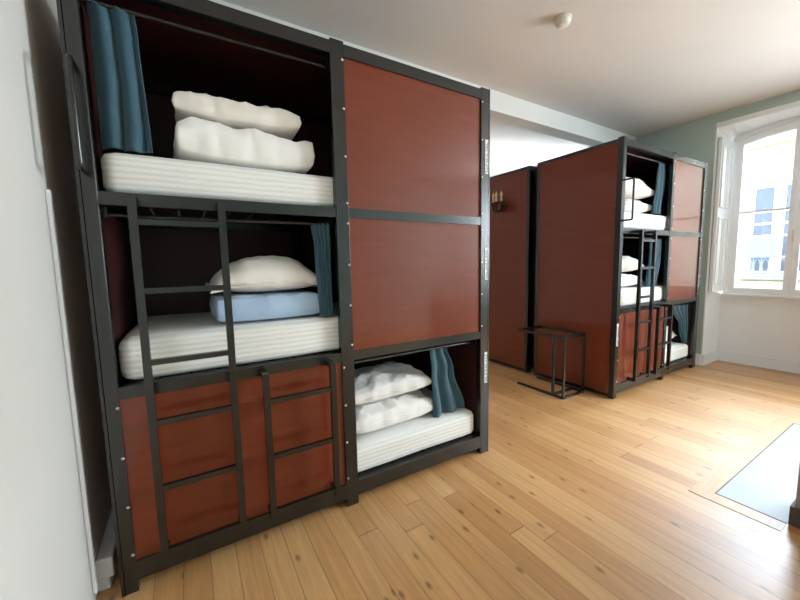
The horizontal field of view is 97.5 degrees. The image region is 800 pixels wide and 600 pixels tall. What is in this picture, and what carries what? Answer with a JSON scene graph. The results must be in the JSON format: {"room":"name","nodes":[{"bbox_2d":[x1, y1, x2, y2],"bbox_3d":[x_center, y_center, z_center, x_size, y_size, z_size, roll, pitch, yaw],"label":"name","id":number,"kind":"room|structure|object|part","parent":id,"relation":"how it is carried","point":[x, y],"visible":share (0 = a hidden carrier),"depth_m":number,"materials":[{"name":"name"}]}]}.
{"room":"dormitory","nodes":[
{"label":"dormitory","id":0,"kind":"room"},
{"bbox_2d":[0,0,111,599],"bbox_3d":[-1.027,-0.234,0.764,0.100,3.080,8.200,-5,7,-31],"label":"wall","id":1,"kind":"structure","parent":0,"point":[44,555],"depth_m":1.16,"materials":[{"name":"grey paint"}]},
{"bbox_2d":[45,189,97,593],"bbox_3d":[-1.267,0.399,1.362,0.014,1.610,0.022,-5,7,-31],"label":"trim","id":2,"kind":"structure","parent":1,"relation":"attached to","point":[49,200],"depth_m":1.35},
{"bbox_2d":[95,510,117,591],"bbox_3d":[-1.456,1.144,1.823,0.059,0.141,0.760,-5,7,-31],"label":"baseboard","id":3,"kind":"structure","parent":1,"relation":"attached to","point":[106,561],"depth_m":1.51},
{"bbox_2d":[209,0,635,146],"bbox_3d":[0.733,-1.999,3.505,5.970,0.195,0.180,-5,7,-31],"label":"ceiling beam","id":4,"kind":"structure","parent":1,"relation":"attached to","point":[504,108],"depth_m":3.85,"materials":[{"name":"grey paint"}]},
{"bbox_2d":[96,360,799,599],"bbox_3d":[1.794,1.121,2.598,6.620,0.100,8.200,-5,7,-31],"label":"floor","id":5,"kind":"structure","parent":0,"point":[586,495],"depth_m":1.85,"materials":[{"name":"brown wood"}]},
{"bbox_2d":[56,0,489,597],"bbox_3d":[-0.502,-0.098,2.239,2.108,2.490,1.023,-5,7,-31],"label":"bunk bed","id":6,"kind":"object","parent":5,"relation":"on","point":[201,462],"visible":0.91,"depth_m":1.85,"materials":[{"name":"red laminate"}]},
{"bbox_3d":[-1.149,-0.658,1.250,0.018,0.387,0.092,-5,7,-31],"label":"grab handle","id":7,"kind":"part","parent":6,"relation":"part of","materials":[{"name":"metal"}]},
{"bbox_3d":[-1.422,-0.029,1.741,0.014,2.490,0.930,-5,7,-31],"label":"trim","id":8,"kind":"part","parent":6,"relation":"part of","materials":[{"name":"metal"}]},
{"bbox_3d":[-1.169,0.004,1.374,0.050,2.490,0.038,-5,7,-31],"label":"post","id":9,"kind":"part","parent":6,"relation":"part of","materials":[{"name":"black metal"}]},
{"bbox_3d":[-1.407,-0.823,1.679,0.008,0.753,0.828,-5,7,-31],"label":"panel","id":10,"kind":"part","parent":6,"relation":"part of","materials":[{"name":"red laminate"}]},
{"bbox_3d":[-1.415,-0.423,1.710,0.026,0.050,0.854,-5,7,-31],"label":"rail","id":11,"kind":"part","parent":6,"relation":"part of","materials":[{"name":"black metal"}]},
{"bbox_2d":[86,1,152,152],"bbox_3d":[-1.113,-0.875,1.397,0.172,0.548,0.046,-5,7,-31],"label":"curtain","id":12,"kind":"object","parent":6,"relation":"hanging from","point":[121,98],"visible":1,"depth_m":1.39,"materials":[{"name":"teal fabric"}]},
{"bbox_3d":[-1.391,-0.040,1.759,0.008,0.722,0.828,-5,7,-31],"label":"panel","id":13,"kind":"part","parent":6,"relation":"part of","materials":[{"name":"red laminate"}]},
{"bbox_3d":[-1.399,0.345,1.788,0.026,0.050,0.854,-5,7,-31],"label":"rail","id":14,"kind":"part","parent":6,"relation":"part of","materials":[{"name":"black metal"}]},
{"bbox_3d":[-1.631,-0.058,2.135,0.050,2.478,0.038,-5,7,-31],"label":"post","id":15,"kind":"part","parent":6,"relation":"part of","materials":[{"name":"black metal"}]},
{"bbox_3d":[-0.792,-1.178,1.563,0.953,0.047,0.026,-5,7,-31],"label":"curtain rod","id":16,"kind":"part","parent":6,"relation":"part of","materials":[{"name":"black metal"}]},
{"bbox_3d":[-0.551,-1.321,2.154,2.072,0.011,0.910,-5,7,-31],"label":"panel","id":17,"kind":"part","parent":6,"relation":"part of","materials":[{"name":"red laminate"}]},
{"bbox_3d":[-0.753,-0.425,1.599,0.953,0.050,0.050,-5,7,-31],"label":"rail","id":18,"kind":"part","parent":6,"relation":"part of","materials":[{"name":"black metal"}]},
{"bbox_2d":[100,152,333,216],"bbox_3d":[-0.536,-0.606,2.212,1.977,0.176,0.828,-5,7,-31],"label":"mattress","id":19,"kind":"object","parent":6,"relation":"on","point":[121,172],"visible":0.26,"depth_m":1.55,"materials":[{"name":"white fabric"}]},
{"bbox_2d":[173,116,314,173],"bbox_3d":[-0.825,-0.752,1.848,0.623,0.199,0.476,-5,7,-33],"label":"pillow","id":20,"kind":"object","parent":19,"relation":"on","point":[195,139],"visible":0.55,"depth_m":1.64,"materials":[{"name":"white fabric"}]},
{"bbox_2d":[171,91,300,140],"bbox_3d":[-0.842,-0.916,1.824,0.568,0.139,0.409,-4,7,-29],"label":"pillow","id":21,"kind":"object","parent":20,"relation":"on","point":[279,122],"visible":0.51,"depth_m":1.66,"materials":[{"name":"beige fabric"}]},
{"bbox_3d":[-0.776,-0.384,1.644,0.953,0.047,0.026,-5,7,-31],"label":"curtain rod","id":22,"kind":"part","parent":6,"relation":"part of","materials":[{"name":"black metal"}]},
{"bbox_2d":[118,302,338,379],"bbox_3d":[-0.520,0.152,2.289,1.981,0.196,0.827,-5,7,-31],"label":"mattress","id":23,"kind":"object","parent":6,"relation":"on","point":[171,335],"visible":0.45,"depth_m":1.70,"materials":[{"name":"white fabric"}]},
{"bbox_2d":[209,289,319,321],"bbox_3d":[-0.749,0.020,1.964,0.538,0.140,0.427,-5,7,-32],"label":"duvet","id":24,"kind":"object","parent":23,"relation":"on","point":[246,306],"visible":0.82,"depth_m":1.80,"materials":[{"name":"blue fabric"}]},
{"bbox_2d":[205,255,316,293],"bbox_3d":[-0.747,-0.148,1.956,0.600,0.195,0.434,-5,7,-33],"label":"pillow","id":25,"kind":"object","parent":24,"relation":"on","point":[257,273],"visible":0.8,"depth_m":1.80,"materials":[{"name":"beige fabric"}]},
{"bbox_3d":[-0.737,0.343,1.677,0.953,0.050,0.050,-5,7,-31],"label":"rail","id":26,"kind":"part","parent":6,"relation":"part of","materials":[{"name":"black metal"}]},
{"bbox_3d":[-0.769,-1.229,1.518,0.953,0.060,0.050,-5,7,-31],"label":"rail","id":27,"kind":"part","parent":6,"relation":"part of","materials":[{"name":"black metal"}]},
{"bbox_3d":[-0.724,0.721,1.707,0.955,0.710,0.012,-5,7,-31],"label":"panel","id":28,"kind":"part","parent":6,"relation":"part of","materials":[{"name":"red laminate"}]},
{"bbox_3d":[-0.771,-0.527,2.610,1.972,0.050,0.023,-5,7,-31],"label":"rail","id":29,"kind":"part","parent":6,"relation":"part of","materials":[{"name":"black metal"}]},
{"bbox_3d":[-0.788,-1.331,2.528,1.972,0.060,0.023,-5,7,-31],"label":"rail","id":30,"kind":"part","parent":6,"relation":"part of","materials":[{"name":"black metal"}]},
{"bbox_3d":[-0.721,1.114,1.756,0.953,0.085,0.050,-5,7,-31],"label":"rail","id":31,"kind":"part","parent":6,"relation":"part of","materials":[{"name":"black metal"}]},
{"bbox_3d":[-0.773,-0.150,2.663,1.972,2.418,0.009,-5,7,-31],"label":"panel","id":32,"kind":"part","parent":6,"relation":"part of","materials":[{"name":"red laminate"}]},
{"bbox_3d":[-0.763,-0.129,2.655,0.072,2.478,0.038,-5,7,-31],"label":"post","id":33,"kind":"part","parent":6,"relation":"part of","materials":[{"name":"black metal"}]},
{"bbox_2d":[310,222,332,316],"bbox_3d":[-0.417,-0.162,1.885,0.105,0.507,0.042,-5,7,-31],"label":"curtain","id":34,"kind":"object","parent":6,"relation":"hanging from","point":[320,233],"visible":1,"depth_m":1.88,"materials":[{"name":"teal fabric"}]},
{"bbox_3d":[-0.302,-0.067,1.895,0.072,2.490,0.038,-5,7,-31],"label":"post","id":35,"kind":"part","parent":6,"relation":"part of","materials":[{"name":"black metal"}]},
{"bbox_3d":[0.108,-0.200,3.178,0.070,2.478,0.038,-5,7,-31],"label":"post","id":36,"kind":"part","parent":6,"relation":"part of","materials":[{"name":"black metal"}]},
{"bbox_3d":[0.105,-1.300,2.042,0.947,0.060,0.050,-5,7,-31],"label":"rail","id":37,"kind":"part","parent":6,"relation":"part of","materials":[{"name":"black metal"}]},
{"bbox_3d":[0.119,-0.895,2.075,0.949,0.755,0.012,-5,7,-31],"label":"panel","id":38,"kind":"part","parent":6,"relation":"part of","materials":[{"name":"red laminate"}]},
{"bbox_3d":[0.114,0.317,2.247,0.947,0.047,0.026,-5,7,-31],"label":"curtain rod","id":39,"kind":"part","parent":6,"relation":"part of","materials":[{"name":"black metal"}]},
{"bbox_3d":[0.135,-0.111,2.154,0.949,0.724,0.012,-5,7,-31],"label":"panel","id":40,"kind":"part","parent":6,"relation":"part of","materials":[{"name":"red laminate"}]},
{"bbox_3d":[0.121,-0.496,2.124,0.947,0.050,0.050,-5,7,-31],"label":"rail","id":41,"kind":"part","parent":6,"relation":"part of","materials":[{"name":"grey metal"}]},
{"bbox_2d":[357,387,473,471],"bbox_3d":[-0.504,0.916,2.369,1.979,0.176,0.825,-5,7,-31],"label":"mattress","id":42,"kind":"object","parent":6,"relation":"on","point":[375,448],"visible":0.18,"depth_m":2.27,"materials":[{"name":"white fabric"}]},
{"bbox_2d":[356,390,432,433],"bbox_3d":[-0.137,0.720,2.436,0.637,0.183,0.480,-5,7,-34],"label":"pillow","id":43,"kind":"object","parent":42,"relation":"on","point":[379,414],"visible":0.48,"depth_m":2.25,"materials":[{"name":"white fabric"}]},
{"bbox_2d":[354,361,431,404],"bbox_3d":[-0.151,0.543,2.410,0.609,0.168,0.454,-6,8,-30],"label":"pillow","id":44,"kind":"object","parent":43,"relation":"on","point":[387,379],"visible":0.79,"depth_m":2.27,"materials":[{"name":"white fabric"}]},
{"bbox_3d":[0.137,0.272,2.202,0.947,0.050,0.050,-5,7,-31],"label":"rail","id":45,"kind":"part","parent":6,"relation":"part of","materials":[{"name":"black metal"}]},
{"bbox_3d":[0.153,1.043,2.280,0.947,0.085,0.050,-5,7,-31],"label":"rail","id":46,"kind":"part","parent":6,"relation":"part of","materials":[{"name":"black metal"}]},
{"bbox_3d":[0.336,0.582,2.863,0.008,0.708,0.828,-5,7,-31],"label":"panel","id":47,"kind":"part","parent":6,"relation":"part of","materials":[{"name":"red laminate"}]},
{"bbox_2d":[430,348,464,416],"bbox_3d":[0.323,0.551,2.434,0.341,0.504,0.075,-5,7,-36],"label":"curtain","id":48,"kind":"object","parent":6,"relation":"hanging from","point":[447,396],"visible":0.99,"depth_m":2.41,"materials":[{"name":"teal fabric"}]},
{"bbox_3d":[0.569,-0.138,2.417,0.070,2.490,0.038,-5,7,-31],"label":"post","id":49,"kind":"part","parent":6,"relation":"part of","materials":[{"name":"black metal"}]},
{"bbox_3d":[0.369,-0.174,2.816,0.014,2.490,0.930,-5,7,-31],"label":"trim","id":50,"kind":"part","parent":6,"relation":"part of","materials":[{"name":"metal"}]},
{"bbox_2d":[489,165,536,372],"bbox_3d":[2.103,-0.441,5.087,1.891,2.490,0.934,-5,7,-31],"label":"bunk bed","id":51,"kind":"object","parent":5,"relation":"on","point":[512,231],"visible":0.43,"depth_m":4.40,"materials":[{"name":"red laminate"}]},
{"bbox_2d":[490,191,505,212],"bbox_3d":[1.240,-1.231,4.409,0.172,0.257,0.214,-5,7,-31],"label":"wall sconce","id":52,"kind":"object","parent":51,"relation":"attached to","point":[495,203],"visible":1,"depth_m":4.38,"materials":[{"name":"brown metal"}]},
{"bbox_3d":[1.237,-1.163,4.413,0.162,0.122,0.084,-5,7,-31],"label":"arm","id":53,"kind":"part","parent":52,"relation":"part of","materials":[{"name":"brown metal"}]},
{"bbox_3d":[1.259,-1.161,4.385,0.084,0.122,0.158,0,6,7],"label":"arm","id":54,"kind":"part","parent":52,"relation":"part of","materials":[{"name":"brown metal"}]},
{"bbox_3d":[1.563,-0.338,4.242,0.070,2.478,0.038,-5,7,-31],"label":"post","id":55,"kind":"part","parent":51,"relation":"part of","materials":[{"name":"black metal"}]},
{"bbox_3d":[2.350,-0.420,4.698,1.755,2.418,0.009,-5,7,-31],"label":"panel","id":56,"kind":"part","parent":51,"relation":"part of","materials":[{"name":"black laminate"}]},
{"bbox_2d":[517,325,585,399],"bbox_3d":[1.610,0.639,3.765,0.352,0.630,0.566,-5,7,-31],"label":"side table","id":57,"kind":"object","parent":5,"relation":"on","point":[563,390],"visible":1,"depth_m":3.59,"materials":[{"name":"black metal"}]},
{"bbox_3d":[1.604,0.340,3.735,0.352,0.030,0.566,-5,7,-31],"label":"frame","id":58,"kind":"part","parent":57,"relation":"part of","materials":[{"name":"black metal"}]},
{"bbox_2d":[534,136,707,398],"bbox_3d":[2.662,-0.359,4.166,1.891,2.490,1.023,-5,7,-31],"label":"bunk bed","id":59,"kind":"object","parent":5,"relation":"on","point":[582,239],"visible":0.98,"depth_m":3.74,"materials":[{"name":"red laminate"}]},
{"bbox_3d":[1.831,-0.299,3.730,0.009,2.403,0.845,-5,7,-31],"label":"panel","id":60,"kind":"part","parent":59,"relation":"part of","materials":[{"name":"red laminate"}]},
{"bbox_3d":[1.835,-0.297,3.724,0.014,2.490,0.930,-5,7,-31],"label":"trim","id":61,"kind":"part","parent":59,"relation":"part of","materials":[{"name":"red wood"}]},
{"bbox_3d":[2.089,-0.265,3.357,0.050,2.490,0.038,-5,7,-31],"label":"post","id":62,"kind":"part","parent":59,"relation":"part of","materials":[{"name":"black metal"}]},
{"bbox_3d":[2.108,-0.926,3.233,0.018,0.387,0.092,-5,7,-31],"label":"grab handle","id":63,"kind":"part","parent":59,"relation":"part of","materials":[{"name":"metal"}]},
{"bbox_3d":[2.533,0.846,3.737,0.945,0.085,0.050,-5,7,-31],"label":"rail","id":64,"kind":"part","parent":59,"relation":"part of","materials":[{"name":"black metal"}]},
{"bbox_3d":[2.530,0.453,3.688,0.947,0.710,0.012,-5,7,-31],"label":"panel","id":65,"kind":"part","parent":59,"relation":"part of","materials":[{"name":"red laminate"}]},
{"bbox_2d":[620,282,662,306],"bbox_3d":[2.648,-0.099,4.218,1.751,0.176,0.823,-5,7,-31],"label":"mattress","id":66,"kind":"object","parent":59,"relation":"on","point":[628,293],"visible":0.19,"depth_m":3.69,"materials":[{"name":"white fabric"}]},
{"bbox_2d":[621,274,636,286],"bbox_3d":[2.272,-0.218,3.823,0.575,0.154,0.456,-5,7,-33],"label":"pillow","id":67,"kind":"object","parent":66,"relation":"on","point":[626,280],"visible":0.16,"depth_m":3.67,"materials":[{"name":"white fabric"}]},
{"bbox_2d":[622,256,645,271],"bbox_3d":[2.273,-0.402,3.813,0.624,0.206,0.452,-5,7,-32],"label":"pillow","id":68,"kind":"object","parent":67,"relation":"on","point":[629,263],"visible":0.21,"depth_m":3.67,"materials":[{"name":"beige fabric"}]},
{"bbox_3d":[2.517,0.075,3.658,0.945,0.050,0.050,-5,7,-31],"label":"rail","id":69,"kind":"part","parent":59,"relation":"part of","materials":[{"name":"black metal"}]},
{"bbox_3d":[2.478,-0.652,3.625,0.945,0.047,0.026,-5,7,-31],"label":"curtain rod","id":70,"kind":"part","parent":59,"relation":"part of","materials":[{"name":"black metal"}]},
{"bbox_3d":[3.392,-0.433,4.657,0.008,0.722,0.828,-5,7,-31],"label":"panel","id":71,"kind":"part","parent":59,"relation":"part of","materials":[{"name":"red laminate"}]},
{"bbox_3d":[3.409,-0.819,4.633,0.046,0.050,0.854,-5,7,-31],"label":"rail","id":72,"kind":"part","parent":59,"relation":"part of","materials":[{"name":"black metal"}]},
{"bbox_2d":[624,212,666,230],"bbox_3d":[2.633,-0.867,4.142,1.752,0.177,0.826,-5,7,-31],"label":"mattress","id":73,"kind":"object","parent":59,"relation":"on","point":[640,220],"visible":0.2,"depth_m":3.60,"materials":[{"name":"white fabric"}]},
{"bbox_2d":[624,199,651,212],"bbox_3d":[2.345,-0.995,3.799,0.631,0.159,0.468,-5,7,-34],"label":"pillow","id":74,"kind":"object","parent":73,"relation":"on","point":[639,207],"visible":0.29,"depth_m":3.62,"materials":[{"name":"white fabric"}]},
{"bbox_2d":[625,177,654,199],"bbox_3d":[2.334,-1.201,3.789,0.708,0.241,0.490,-5,7,-31],"label":"pillow","id":75,"kind":"object","parent":74,"relation":"on","point":[642,191],"visible":0.22,"depth_m":3.64,"materials":[{"name":"beige fabric"}]},
{"bbox_3d":[2.502,-0.693,3.580,0.945,0.050,0.050,-5,7,-31],"label":"rail","id":76,"kind":"part","parent":59,"relation":"part of","materials":[{"name":"grey metal"}]},
{"bbox_3d":[2.462,-1.446,3.544,0.945,0.047,0.026,-5,7,-31],"label":"curtain rod","id":77,"kind":"part","parent":59,"relation":"part of","materials":[{"name":"grey metal"}]},
{"bbox_3d":[2.613,-1.582,4.082,1.855,0.011,0.910,-5,7,-31],"label":"panel","id":78,"kind":"part","parent":59,"relation":"part of","materials":[{"name":"red laminate"}]},
{"bbox_3d":[2.485,-1.497,3.498,0.945,0.060,0.050,-5,7,-31],"label":"rail","id":79,"kind":"part","parent":59,"relation":"part of","materials":[{"name":"black metal"}]},
{"bbox_3d":[3.393,-1.622,4.551,0.046,0.060,0.854,-5,7,-31],"label":"rail","id":80,"kind":"part","parent":59,"relation":"part of","materials":[{"name":"black metal"}]},
{"bbox_2d":[645,238,661,286],"bbox_3d":[2.754,-0.411,3.816,0.280,0.526,0.042,-5,7,-31],"label":"curtain","id":81,"kind":"object","parent":59,"relation":"hanging from","point":[658,252],"visible":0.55,"depth_m":3.82,"materials":[{"name":"teal fabric"}]},
{"bbox_3d":[3.376,-1.216,4.577,0.008,0.753,0.828,-5,7,-31],"label":"panel","id":82,"kind":"part","parent":59,"relation":"part of","materials":[{"name":"red laminate"}]},
{"bbox_2d":[651,162,664,214],"bbox_3d":[2.763,-1.194,3.752,0.230,0.549,0.040,-5,7,-31],"label":"curtain","id":83,"kind":"object","parent":59,"relation":"hanging from","point":[660,178],"visible":1,"depth_m":3.75,"materials":[{"name":"teal fabric"}]},
{"bbox_3d":[2.941,-0.334,3.869,0.053,2.490,0.038,-5,7,-31],"label":"post","id":84,"kind":"part","parent":59,"relation":"part of","materials":[{"name":"black metal"}]},
{"bbox_2d":[664,341,687,363],"bbox_3d":[2.665,0.655,4.296,1.754,0.177,0.824,-5,7,-31],"label":"mattress","id":85,"kind":"object","parent":59,"relation":"on","point":[678,350],"visible":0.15,"depth_m":4.26,"materials":[{"name":"white fabric"}]},
{"bbox_2d":[666,326,676,340],"bbox_3d":[3.148,0.402,4.423,0.549,0.281,0.411,-5,7,-34],"label":"pillow","id":86,"kind":"object","parent":85,"relation":"on","point":[673,333],"visible":0.06,"depth_m":4.31,"materials":[{"name":"white fabric"}]},
{"bbox_3d":[3.306,0.783,4.201,0.757,0.085,0.050,-5,7,-31],"label":"rail","id":87,"kind":"part","parent":59,"relation":"part of","materials":[{"name":"black metal"}]},
{"bbox_3d":[3.408,0.328,4.735,0.008,0.708,0.828,-5,7,-31],"label":"panel","id":88,"kind":"part","parent":59,"relation":"part of","materials":[{"name":"red laminate"}]},
{"bbox_2d":[673,304,687,342],"bbox_3d":[3.374,0.304,4.259,0.496,0.498,0.038,-5,7,-31],"label":"curtain","id":89,"kind":"object","parent":59,"relation":"hanging from","point":[680,312],"visible":0.94,"depth_m":4.31,"materials":[{"name":"teal fabric"}]},
{"bbox_3d":[3.290,0.012,4.122,0.757,0.050,0.050,-5,7,-31],"label":"rail","id":90,"kind":"part","parent":59,"relation":"part of","materials":[{"name":"black metal"}]},
{"bbox_3d":[3.288,-0.371,4.075,0.759,0.724,0.012,-5,7,-31],"label":"panel","id":91,"kind":"part","parent":59,"relation":"part of","materials":[{"name":"red laminate"}]},
{"bbox_3d":[3.275,-0.756,4.044,0.757,0.050,0.050,-5,7,-31],"label":"rail","id":92,"kind":"part","parent":59,"relation":"part of","materials":[{"name":"grey metal"}]},
{"bbox_3d":[3.272,-1.155,3.995,0.759,0.755,0.012,-5,7,-31],"label":"panel","id":93,"kind":"part","parent":59,"relation":"part of","materials":[{"name":"red laminate"}]},
{"bbox_3d":[3.258,-1.560,3.962,0.757,0.060,0.050,-5,7,-31],"label":"rail","id":94,"kind":"part","parent":59,"relation":"part of","materials":[{"name":"grey metal"}]},
{"bbox_3d":[3.438,-0.430,4.694,0.009,2.403,0.845,-5,7,-31],"label":"panel","id":95,"kind":"part","parent":59,"relation":"part of","materials":[{"name":"red laminate"}]},
{"bbox_3d":[3.641,-0.391,4.289,0.070,2.490,0.038,-5,7,-31],"label":"post","id":96,"kind":"part","parent":59,"relation":"part of","materials":[{"name":"black metal"}]},
{"bbox_3d":[3.441,-0.428,4.687,0.014,2.490,0.930,-5,7,-31],"label":"trim","id":97,"kind":"part","parent":59,"relation":"part of","materials":[{"name":"black metal"}]},
{"bbox_2d":[688,416,799,531],"bbox_3d":[2.578,1.074,2.377,1.820,0.004,0.380,-5,7,-31],"label":"rug","id":98,"kind":"object","parent":5,"relation":"on","point":[758,482],"visible":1,"depth_m":2.17,"materials":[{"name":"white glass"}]},
{"bbox_3d":[2.603,1.078,2.334,1.620,0.004,0.280,-5,7,-31],"label":"glass","id":99,"kind":"part","parent":98,"relation":"part of","materials":[{"name":"clear glass"}]},
{"bbox_2d":[222,0,799,175],"bbox_3d":[1.773,-2.046,2.301,6.720,0.100,8.200,-5,7,-31],"label":"ceiling","id":100,"kind":"structure","parent":0,"point":[635,68],"depth_m":2.86,"materials":[{"name":"paint"}]},
{"bbox_2d":[554,13,571,28],"bbox_3d":[1.158,-1.976,2.498,0.116,0.053,0.116,-5,7,-31],"label":"smoke detector","id":101,"kind":"object","parent":100,"relation":"attached to","point":[561,21],"visible":1,"depth_m":2.47,"materials":[{"name":"beige plastic"}]},
{"bbox_2d":[536,89,799,353],"bbox_3d":[4.358,-0.672,3.994,0.550,3.080,8.000,-5,7,-31],"label":"wall","id":102,"kind":"structure","parent":0,"point":[695,139],"depth_m":4.37,"materials":[{"name":"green paint"}]},
{"bbox_2d":[695,349,799,373],"bbox_3d":[4.296,0.784,4.210,0.497,0.139,2.710,-5,7,-31],"label":"baseboard","id":103,"kind":"structure","parent":102,"relation":"attached to","point":[784,365],"depth_m":4.43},
{"bbox_2d":[700,100,799,364],"bbox_3d":[4.384,-0.613,3.956,0.554,2.968,1.260,-5,7,-31],"label":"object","id":104,"kind":"structure","parent":102,"relation":"attached to","point":[760,326],"depth_m":4.32,"materials":[{"name":"white paint"}]},
{"bbox_2d":[709,115,799,298],"bbox_3d":[4.369,-1.030,3.910,0.488,2.047,1.230,-5,7,-31],"label":"window","id":105,"kind":"structure","parent":102,"relation":"in","point":[731,154],"depth_m":4.30,"materials":[{"name":"beige plastic"}]},
{"bbox_3d":[3.964,-0.602,4.366,0.137,0.840,0.015,-5,7,-31],"label":"moulding","id":106,"kind":"part","parent":105,"relation":"part of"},
{"bbox_2d":[709,137,733,292],"bbox_3d":[4.020,-1.035,4.389,0.383,1.865,0.033,-5,7,-31],"label":"shutter","id":107,"kind":"object","parent":105,"relation":"attached to","point":[724,194],"depth_m":4.36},
{"bbox_3d":[3.946,-1.507,4.274,0.137,0.740,0.015,-5,7,-31],"label":"moulding","id":108,"kind":"part","parent":105,"relation":"part of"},
{"bbox_3d":[4.118,-0.614,4.458,0.137,0.840,0.015,-5,7,-31],"label":"moulding","id":109,"kind":"part","parent":105,"relation":"part of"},
{"bbox_3d":[4.099,-1.519,4.366,0.137,0.740,0.015,-5,7,-31],"label":"moulding","id":110,"kind":"part","parent":105,"relation":"part of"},
{"bbox_3d":[4.672,-1.018,3.775,0.050,1.950,0.543,-5,7,-31],"label":"sash","id":111,"kind":"part","parent":105,"relation":"part of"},
{"bbox_2d":[795,463,799,507],"bbox_3d":[2.221,0.695,1.657,0.295,0.920,0.380,-5,7,-31],"label":"wall","id":112,"kind":"structure","parent":0,"point":[797,504],"depth_m":1.77,"materials":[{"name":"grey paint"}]},
{"bbox_2d":[788,499,799,528],"bbox_3d":[2.230,1.102,1.699,0.325,0.099,0.410,-5,7,-31],"label":"baseboard","id":113,"kind":"structure","parent":112,"relation":"attached to","point":[794,512],"depth_m":1.77,"materials":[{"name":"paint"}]},
{"label":"outside","id":114,"kind":"structure","parent":0,"visible":0},
{"bbox_3d":[6.902,4.595,6.948,5.700,0.100,20.000,-5,7,-31],"label":"ground","id":115,"kind":"structure","parent":114,"visible":0},
{"bbox_2d":[735,130,799,289],"bbox_3d":[9.324,0.263,8.032,0.840,8.200,20.000,-5,7,-31],"label":"building","id":116,"kind":"structure","parent":115,"relation":"on","point":[768,163],"depth_m":8.38,"materials":[{"name":"beige stone"}]},
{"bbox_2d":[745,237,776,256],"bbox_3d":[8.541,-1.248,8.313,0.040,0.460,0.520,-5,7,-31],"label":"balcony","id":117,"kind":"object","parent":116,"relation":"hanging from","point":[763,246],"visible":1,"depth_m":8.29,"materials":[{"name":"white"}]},
{"bbox_3d":[8.782,-1.694,8.501,0.010,1.980,0.320,-5,7,-31],"label":"pane","id":118,"kind":"part","parent":116,"relation":"part of","materials":[{"name":"blue"}]},
{"bbox_3d":[8.815,-0.764,8.253,0.339,0.540,1.320,-5,7,-31],"label":"balcony railing","id":119,"kind":"part","parent":116,"relation":"part of","materials":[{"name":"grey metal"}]},
{"bbox_3d":[9.071,-3.532,7.539,0.250,0.540,20.000,-5,7,-31],"label":"cornice","id":120,"kind":"part","parent":116,"relation":"part of","materials":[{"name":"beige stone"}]},
{"bbox_3d":[9.071,-1.651,8.024,0.010,1.980,0.400,-5,7,-31],"label":"pane","id":121,"kind":"part","parent":116,"relation":"part of","materials":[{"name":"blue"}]}
]}

